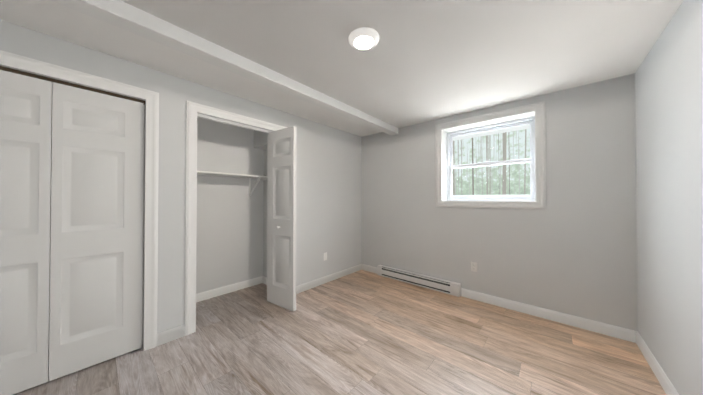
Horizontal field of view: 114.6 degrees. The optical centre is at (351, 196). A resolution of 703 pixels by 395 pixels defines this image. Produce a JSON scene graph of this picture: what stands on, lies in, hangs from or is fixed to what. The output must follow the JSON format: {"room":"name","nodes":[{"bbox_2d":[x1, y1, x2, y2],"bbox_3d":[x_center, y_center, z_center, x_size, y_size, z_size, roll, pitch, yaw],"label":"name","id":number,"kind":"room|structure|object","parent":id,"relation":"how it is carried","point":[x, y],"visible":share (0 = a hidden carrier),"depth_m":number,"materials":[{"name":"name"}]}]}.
{"room":"empty bedroom","nodes":[
{"label":"empty bedroom","id":0,"kind":"room"},
{"bbox_2d":[49,90,263,322],"bbox_3d":[-1.682,0.104,2.932,0.120,2.290,3.917,0,-1,42],"label":"wall","id":1,"kind":"structure","parent":0,"point":[229,244],"depth_m":2.92,"materials":[{"name":"paint"}]},
{"bbox_2d":[196,276,266,301],"bbox_3d":[-1.444,1.198,2.665,0.575,0.097,1.130,0,-1,42],"label":"baseboard","id":2,"kind":"structure","parent":1,"relation":"attached to","point":[208,294],"depth_m":2.92,"materials":[{"name":"white wood"}]},
{"bbox_2d":[197,171,266,195],"bbox_3d":[-1.550,-0.142,2.772,0.296,0.262,1.128,0,-1,42],"label":"closet shelf","id":3,"kind":"object","parent":1,"relation":"attached to","point":[257,177],"visible":0.77,"depth_m":2.87,"materials":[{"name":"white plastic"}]},
{"bbox_2d":[0,20,361,333],"bbox_3d":[-1.165,0.099,2.474,0.110,2.290,3.917,0,-1,42],"label":"wall","id":4,"kind":"structure","parent":0,"point":[329,190],"depth_m":2.10,"materials":[{"name":"paint"}]},
{"bbox_2d":[0,70,143,394],"bbox_3d":[-2.002,0.235,1.508,0.094,2.000,0.915,0,-1,42],"label":"closet door","id":5,"kind":"structure","parent":4,"relation":"in","point":[77,283],"depth_m":1.55,"materials":[{"name":"white wood"}]},
{"bbox_2d":[0,50,158,350],"bbox_3d":[-2.016,0.213,1.513,0.113,2.044,0.966,0,-1,42],"label":"door frame","id":6,"kind":"structure","parent":4,"relation":"attached to","point":[43,77],"depth_m":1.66,"materials":[{"name":"white wood"}]},
{"bbox_2d":[197,113,272,132],"bbox_3d":[-1.184,0.222,2.453,0.113,2.044,0.930,0,-1,42],"label":"door frame","id":7,"kind":"structure","parent":4,"relation":"attached to","point":[216,119],"depth_m":2.36,"materials":[{"name":"white wood"}]},
{"bbox_2d":[185,100,287,335],"bbox_3d":[-1.184,0.193,2.453,0.150,2.103,1.048,0,-1,42],"label":"trim","id":8,"kind":"structure","parent":4,"relation":"attached to","point":[193,109],"depth_m":2.05,"materials":[{"name":"white wood"}]},
{"bbox_2d":[267,126,296,310],"bbox_3d":[-0.791,0.245,2.591,0.478,2.000,0.171,0,-1,42],"label":"closet door","id":9,"kind":"structure","parent":4,"relation":"in","point":[281,205],"depth_m":2.53,"materials":[{"name":"white wood"}]},
{"bbox_2d":[296,264,361,293],"bbox_3d":[-0.306,1.205,3.341,0.013,0.097,1.462,0,-1,42],"label":"baseboard","id":10,"kind":"structure","parent":4,"relation":"attached to","point":[314,283],"depth_m":3.27,"materials":[{"name":"white wood"}]},
{"bbox_2d":[254,130,266,149],"bbox_3d":[-1.119,-0.860,3.053,0.575,0.360,0.148,0,-1,42],"label":"wall","id":11,"kind":"structure","parent":0,"point":[260,140],"depth_m":3.08,"materials":[{"name":"paint"}]},
{"bbox_2d":[263,149,266,276],"bbox_3d":[-0.597,0.111,3.633,0.575,2.290,1.427,0,-1,42],"label":"wall","id":12,"kind":"structure","parent":0,"point":[265,220],"depth_m":3.25,"materials":[{"name":"paint"}]},
{"bbox_2d":[13,270,665,394],"bbox_3d":[-0.198,1.287,1.726,3.925,0.100,4.337,0,-1,42],"label":"floor","id":13,"kind":"structure","parent":0,"point":[361,332],"depth_m":1.78,"materials":[{"name":"brown wood"}]},
{"bbox_2d":[0,0,682,136],"bbox_3d":[-0.198,-1.113,1.750,3.925,0.120,4.337,0,-1,42],"label":"ceiling","id":14,"kind":"structure","parent":0,"point":[421,61],"depth_m":1.58,"materials":[{"name":"paint"}]},
{"bbox_2d":[50,0,397,134],"bbox_3d":[-0.628,-1.011,2.009,0.124,0.098,3.917,0,-1,42],"label":"ceiling beam","id":15,"kind":"structure","parent":14,"relation":"attached to","point":[129,17],"depth_m":1.53,"materials":[{"name":"white paint"}]},
{"bbox_2d":[349,27,378,49],"bbox_3d":[0.084,-1.038,1.512,0.206,0.034,0.206,0,-1,42],"label":"ceiling light","id":16,"kind":"object","parent":14,"relation":"in","point":[364,38],"visible":1,"depth_m":1.47,"materials":[{"name":"white"}]},
{"bbox_2d":[362,73,637,330],"bbox_3d":[1.400,0.105,3.019,3.230,2.290,0.300,0,-1,42],"label":"wall","id":17,"kind":"structure","parent":0,"point":[571,249],"depth_m":2.29,"materials":[{"name":"grey paint"}]},
{"bbox_2d":[362,264,376,273],"bbox_3d":[0.322,1.209,3.754,0.346,0.097,0.013,0,-1,42],"label":"baseboard","id":18,"kind":"structure","parent":17,"relation":"attached to","point":[372,269],"depth_m":3.76,"materials":[{"name":"white wood"}]},
{"bbox_2d":[377,265,460,296],"bbox_3d":[0.891,1.172,3.210,1.224,0.151,0.070,0,-1,42],"label":"heater","id":19,"kind":"object","parent":17,"relation":"attached to","point":[439,285],"visible":1,"depth_m":3.11,"materials":[{"name":"white metal"}]},
{"bbox_2d":[471,262,476,271],"bbox_3d":[1.484,0.855,2.731,0.070,0.115,0.008,0,-1,42],"label":"electrical outlet","id":20,"kind":"object","parent":17,"relation":"attached to","point":[473,266],"visible":1,"depth_m":2.73,"materials":[{"name":"white plastic"}]},
{"bbox_2d":[435,101,545,209],"bbox_3d":[1.652,-0.415,2.778,1.128,1.109,0.304,0,-1,42],"label":"window","id":21,"kind":"structure","parent":17,"relation":"in","point":[533,115],"depth_m":2.69,"materials":[{"name":"white"}]},
{"bbox_2d":[453,124,529,140],"bbox_3d":[1.902,-0.966,3.067,1.762,0.155,0.418,0,-1,42],"label":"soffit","id":22,"kind":"structure","parent":17,"relation":"attached to","point":[492,133],"depth_m":3.14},
{"bbox_2d":[461,288,634,342],"bbox_3d":[1.882,1.195,2.373,1.366,0.097,0.013,0,-1,42],"label":"baseboard","id":23,"kind":"structure","parent":17,"relation":"attached to","point":[598,327],"depth_m":2.24,"materials":[{"name":"white wood"}]},
{"bbox_2d":[635,0,702,394],"bbox_3d":[1.127,0.079,0.365,0.120,2.290,4.037,0,-1,42],"label":"wall","id":24,"kind":"structure","parent":0,"point":[669,127],"depth_m":1.34,"materials":[{"name":"paint"}]},
{"bbox_2d":[634,331,678,394],"bbox_3d":[1.117,1.176,0.443,0.013,0.097,3.917,0,-1,42],"label":"baseboard","id":25,"kind":"structure","parent":24,"relation":"attached to","point":[666,384],"depth_m":1.55,"materials":[{"name":"white wood"}]},
{"label":"outside","id":26,"kind":"structure","parent":0,"visible":0},
{"bbox_2d":[452,129,525,194],"bbox_3d":[6.250,-6.409,12.312,5.525,16.501,9.384,0,-1,42],"label":"trunks","id":27,"kind":"object","parent":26,"point":[504,166],"depth_m":8.51,"materials":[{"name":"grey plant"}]},
{"bbox_2d":[452,129,529,194],"bbox_3d":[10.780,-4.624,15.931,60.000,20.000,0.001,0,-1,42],"label":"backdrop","id":28,"kind":"structure","parent":26,"point":[461,146],"depth_m":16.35,"materials":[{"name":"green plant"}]}
]}

